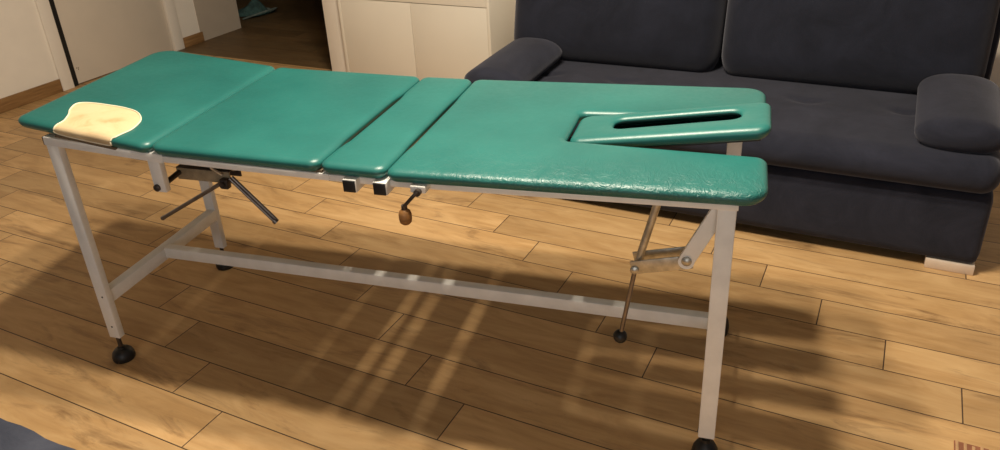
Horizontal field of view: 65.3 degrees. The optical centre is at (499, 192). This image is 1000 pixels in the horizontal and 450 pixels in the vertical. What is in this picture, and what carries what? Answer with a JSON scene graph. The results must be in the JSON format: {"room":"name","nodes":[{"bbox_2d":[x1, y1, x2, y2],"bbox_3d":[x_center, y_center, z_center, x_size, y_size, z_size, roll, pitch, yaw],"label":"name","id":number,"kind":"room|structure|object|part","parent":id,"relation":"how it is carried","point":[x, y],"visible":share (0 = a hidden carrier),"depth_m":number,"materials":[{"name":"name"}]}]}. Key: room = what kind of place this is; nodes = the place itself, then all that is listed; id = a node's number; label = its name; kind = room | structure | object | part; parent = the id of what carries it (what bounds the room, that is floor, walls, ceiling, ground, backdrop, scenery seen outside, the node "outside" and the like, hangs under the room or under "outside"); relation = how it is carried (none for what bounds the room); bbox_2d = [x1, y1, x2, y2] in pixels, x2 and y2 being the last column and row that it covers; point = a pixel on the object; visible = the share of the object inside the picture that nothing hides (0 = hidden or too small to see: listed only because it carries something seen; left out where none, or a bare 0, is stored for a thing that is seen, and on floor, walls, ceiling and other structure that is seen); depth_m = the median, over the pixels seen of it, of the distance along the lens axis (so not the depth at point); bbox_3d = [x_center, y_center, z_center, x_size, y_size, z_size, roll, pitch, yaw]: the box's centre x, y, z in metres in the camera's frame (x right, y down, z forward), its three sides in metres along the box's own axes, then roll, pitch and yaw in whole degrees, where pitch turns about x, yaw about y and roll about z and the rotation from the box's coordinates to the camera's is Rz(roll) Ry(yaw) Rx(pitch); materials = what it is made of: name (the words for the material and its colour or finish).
{"room":"living room","nodes":[
{"label":"living room","id":0,"kind":"room"},
{"bbox_2d":[0,0,199,98],"bbox_3d":[-4.064,-0.928,2.934,0.120,2.620,7.000,10,29,25],"label":"wall","id":1,"kind":"structure","parent":0,"point":[26,61],"depth_m":4.99,"materials":[{"name":"paint"}]},
{"bbox_2d":[0,79,62,113],"bbox_3d":[-4.225,0.479,2.971,0.014,0.086,5.738,10,29,25],"label":"baseboard","id":2,"kind":"structure","parent":1,"relation":"attached to","point":[8,103],"depth_m":5.06,"materials":[{"name":"brown wood"}]},
{"bbox_2d":[34,0,184,90],"bbox_3d":[-2.800,-1.852,5.239,0.116,2.100,1.068,10,29,25],"label":"door","id":3,"kind":"structure","parent":1,"relation":"in","point":[87,40],"depth_m":5.48,"materials":[{"name":"paint"}]},
{"bbox_2d":[183,32,204,47],"bbox_3d":[-2.423,-1.207,6.175,0.014,0.078,0.203,10,29,25],"label":"baseboard","id":4,"kind":"structure","parent":1,"relation":"attached to","point":[191,40],"depth_m":6.17,"materials":[{"name":"brown wood"}]},
{"bbox_2d":[193,0,240,40],"bbox_3d":[-2.405,-2.482,5.879,0.124,2.620,0.440,10,29,25],"label":"door","id":5,"kind":"structure","parent":1,"relation":"attached to","point":[215,18],"depth_m":6.35,"materials":[{"name":"paint"}]},
{"bbox_2d":[322,0,346,71],"bbox_3d":[-1.100,-1.965,4.700,0.130,2.620,0.135,10,29,25],"label":"wall partition","id":6,"kind":"structure","parent":0,"point":[330,7],"depth_m":5.10,"materials":[{"name":"paint"}]},
{"bbox_2d":[0,0,999,449],"bbox_3d":[-0.194,0.067,3.555,9.700,0.080,10.600,10,29,25],"label":"floor","id":7,"kind":"structure","parent":0,"point":[830,344],"depth_m":2.65,"materials":[{"name":"brown wood"}]},
{"bbox_2d":[0,418,75,449],"bbox_3d":[-2.106,0.898,1.985,2.662,0.014,1.316,10,29,25],"label":"rug","id":8,"kind":"object","parent":7,"relation":"on","point":[13,436],"visible":1,"depth_m":2.25,"materials":[{"name":"fabric"}]},
{"bbox_2d":[238,0,277,19],"bbox_3d":[-2.224,-1.657,6.991,0.455,0.127,0.387,10,29,25],"label":"cloth","id":9,"kind":"object","parent":7,"relation":"on","point":[255,8],"visible":0.9,"depth_m":6.96,"materials":[{"name":"teal fabric"}]},
{"bbox_2d":[18,51,771,449],"bbox_3d":[-0.324,0.103,2.419,2.140,0.879,0.796,5,28,16],"label":"table","id":10,"kind":"object","parent":7,"relation":"on","point":[215,118],"visible":1,"depth_m":2.18,"materials":[{"name":"green leather"}]},
{"bbox_3d":[-1.272,0.163,2.411,0.042,0.690,0.024,5,28,16],"label":"leg","id":11,"kind":"part","parent":10,"relation":"part of","materials":[{"name":"white paint"}]},
{"bbox_3d":[-1.117,-0.126,2.209,0.404,0.050,0.030,5,28,16],"label":"rail","id":12,"kind":"part","parent":10,"relation":"part of","materials":[{"name":"grey metal"}]},
{"bbox_3d":[-1.255,0.496,2.577,0.015,0.064,0.015,5,28,16],"label":"threaded stem","id":13,"kind":"part","parent":10,"relation":"part of","materials":[{"name":"metal"}]},
{"bbox_2d":[18,51,274,152],"bbox_3d":[-1.102,-0.314,2.501,0.512,0.071,0.737,5,28,16],"label":"cushion","id":14,"kind":"object","parent":10,"relation":"on","point":[133,107],"depth_m":2.39,"materials":[{"name":"green leather"}]},
{"bbox_3d":[-0.946,-0.044,2.257,0.016,0.024,0.102,5,27,15],"label":"pivot rod","id":15,"kind":"part","parent":10,"relation":"part of","materials":[{"name":"metal"}]},
{"bbox_3d":[-0.913,0.025,2.315,0.273,0.167,0.014,7,28,19],"label":"handle rod","id":16,"kind":"part","parent":10,"relation":"part of","materials":[{"name":"grey metal"}]},
{"bbox_3d":[-0.852,-0.062,2.284,0.180,0.039,0.055,5,28,16],"label":"channel plate","id":17,"kind":"part","parent":10,"relation":"part of","materials":[{"name":"metal"}]},
{"bbox_3d":[-1.111,-0.096,2.912,0.042,0.690,0.024,5,28,16],"label":"leg","id":18,"kind":"part","parent":10,"relation":"part of","materials":[{"name":"white paint"}]},
{"bbox_3d":[-0.680,-0.071,2.089,0.510,0.028,0.030,5,28,16],"label":"rail","id":19,"kind":"part","parent":10,"relation":"part of","materials":[{"name":"grey metal"}]},
{"bbox_3d":[-0.710,0.023,2.255,0.127,0.152,0.019,2,27,9],"label":"handle rod","id":20,"kind":"part","parent":10,"relation":"part of","materials":[{"name":"grey metal"}]},
{"bbox_2d":[153,68,419,170],"bbox_3d":[-0.616,-0.244,2.362,0.537,0.046,0.712,5,28,16],"label":"cushion","id":21,"kind":"object","parent":10,"relation":"on","point":[279,119],"depth_m":2.25,"materials":[{"name":"green leather"}]},
{"bbox_3d":[-0.354,-0.037,1.997,0.170,0.019,0.030,5,28,16],"label":"rail","id":22,"kind":"part","parent":10,"relation":"part of","materials":[{"name":"grey metal"}]},
{"bbox_2d":[322,77,471,178],"bbox_3d":[-0.272,-0.206,2.262,0.184,0.036,0.719,5,28,16],"label":"cushion","id":23,"kind":"object","parent":10,"relation":"on","point":[416,107],"depth_m":2.16,"materials":[{"name":"teal leather"}]},
{"bbox_3d":[-0.234,0.059,1.933,0.033,0.044,0.033,5,28,16],"label":"crank knob","id":24,"kind":"part","parent":10,"relation":"part of","materials":[{"name":"brown wood"}]},
{"bbox_3d":[-0.213,0.013,1.922,0.054,0.060,0.049,5,28,16],"label":"crank arm","id":25,"kind":"part","parent":10,"relation":"part of","materials":[{"name":"metal"}]},
{"bbox_3d":[0.128,-0.001,1.852,0.840,0.038,0.030,5,28,16],"label":"rail","id":26,"kind":"part","parent":10,"relation":"part of","materials":[{"name":"grey metal"}]},
{"bbox_2d":[387,80,767,205],"bbox_3d":[0.245,-0.165,2.102,0.902,0.056,0.730,5,28,16],"label":"cushion","id":27,"kind":"object","parent":10,"relation":"on","point":[504,137],"depth_m":1.96,"materials":[{"name":"teal leather"}]},
{"bbox_3d":[0.359,0.086,1.880,0.070,0.211,0.019,3,27,12],"label":"lever rod","id":28,"kind":"part","parent":10,"relation":"part of","materials":[{"name":"metal"}]},
{"bbox_3d":[0.398,0.166,1.913,0.152,0.070,0.050,5,28,16],"label":"plate","id":29,"kind":"part","parent":10,"relation":"part of","materials":[{"name":"metal"}]},
{"bbox_3d":[0.391,0.176,1.894,0.152,0.070,0.004,5,28,16],"label":"link plate","id":30,"kind":"part","parent":10,"relation":"part of","materials":[{"name":"silver metal"}]},
{"bbox_2d":[570,103,771,146],"bbox_3d":[0.435,-0.168,2.015,0.495,0.108,0.208,5,28,16],"label":"cushion","id":31,"kind":"object","parent":10,"relation":"on","point":[749,122],"depth_m":1.98,"materials":[{"name":"teal leather"}]},
{"bbox_3d":[0.523,0.333,1.890,0.042,0.678,0.024,5,28,16],"label":"leg","id":32,"kind":"part","parent":10,"relation":"part of","materials":[{"name":"white paint"}]},
{"bbox_3d":[0.697,0.076,2.387,0.042,0.678,0.024,5,28,16],"label":"leg","id":33,"kind":"part","parent":10,"relation":"part of","materials":[{"name":"white paint"}]},
{"bbox_2d":[337,0,515,79],"bbox_3d":[-0.436,-1.125,4.916,1.077,0.862,0.464,10,29,25],"label":"base cabinet","id":34,"kind":"object","parent":7,"relation":"on","point":[421,39],"visible":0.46,"depth_m":4.75,"materials":[{"name":"white wood"}]},
{"bbox_3d":[-0.908,-1.201,5.143,0.018,0.840,0.462,10,29,25],"label":"panel","id":35,"kind":"part","parent":34,"relation":"part of","materials":[{"name":"white wood"}]},
{"bbox_3d":[-0.759,-0.960,4.910,0.520,0.493,0.020,10,29,25],"label":"door","id":36,"kind":"part","parent":34,"relation":"part of","materials":[{"name":"white wood"}]},
{"bbox_3d":[-0.546,-1.269,4.626,1.038,0.284,0.020,10,29,25],"label":"drawer","id":37,"kind":"part","parent":34,"relation":"part of","materials":[{"name":"white wood"}]},
{"bbox_3d":[-0.293,-0.876,4.692,0.515,0.493,0.020,10,29,25],"label":"door","id":38,"kind":"part","parent":34,"relation":"part of","materials":[{"name":"white wood"}]},
{"bbox_3d":[0.039,-1.031,4.700,0.018,0.840,0.462,10,29,25],"label":"panel","id":39,"kind":"part","parent":34,"relation":"part of","materials":[{"name":"white wood"}]},
{"bbox_2d":[464,0,999,274],"bbox_3d":[0.948,-0.514,3.419,2.140,0.971,1.112,10,29,25],"label":"sofa","id":40,"kind":"object","parent":7,"relation":"on","point":[885,131],"visible":0.7,"depth_m":3.05,"materials":[{"name":"grey fabric"}]},
{"bbox_3d":[0.069,-0.582,3.598,0.285,0.148,0.555,10,29,25],"label":"armrest","id":41,"kind":"part","parent":40,"relation":"part of","materials":[{"name":"grey fabric"}]},
{"bbox_2d":[514,0,727,72],"bbox_3d":[0.549,-0.871,3.696,1.018,0.543,0.330,10,29,25],"label":"cushion","id":42,"kind":"object","parent":40,"relation":"on","point":[646,36],"depth_m":3.56,"materials":[{"name":"grey fabric"}]},
{"bbox_2d":[534,59,999,193],"bbox_3d":[0.920,-0.393,3.405,2.140,0.160,0.964,10,29,25],"label":"seat cushion","id":43,"kind":"object","parent":40,"relation":"on","point":[864,136],"depth_m":2.90,"materials":[{"name":"grey fabric"}]},
{"bbox_3d":[1.152,-0.780,3.740,2.110,0.540,0.200,10,29,25],"label":"frame","id":44,"kind":"part","parent":40,"relation":"part of","materials":[{"name":"grey fabric"}]},
{"bbox_2d":[722,0,999,94],"bbox_3d":[1.470,-0.706,3.265,1.027,0.543,0.330,10,29,25],"label":"cushion","id":45,"kind":"object","parent":40,"relation":"on","point":[864,47],"depth_m":3.16,"materials":[{"name":"grey fabric"}]},
{"bbox_3d":[1.675,-0.293,2.847,0.282,0.148,0.555,10,29,25],"label":"armrest","id":46,"kind":"part","parent":40,"relation":"part of","materials":[{"name":"grey fabric"}]},
{"bbox_2d":[954,440,989,449],"bbox_3d":[1.287,0.736,1.957,0.260,0.005,0.230,10,29,25],"label":"mat","id":47,"kind":"object","parent":7,"relation":"on","point":[958,445],"visible":1,"depth_m":2.08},
{"bbox_2d":[990,40,999,88],"bbox_3d":[2.010,-1.620,3.673,6.400,2.620,0.120,10,29,25],"label":"wall","id":48,"kind":"structure","parent":0,"point":[995,75],"depth_m":3.88,"materials":[{"name":"paint"}]}
]}

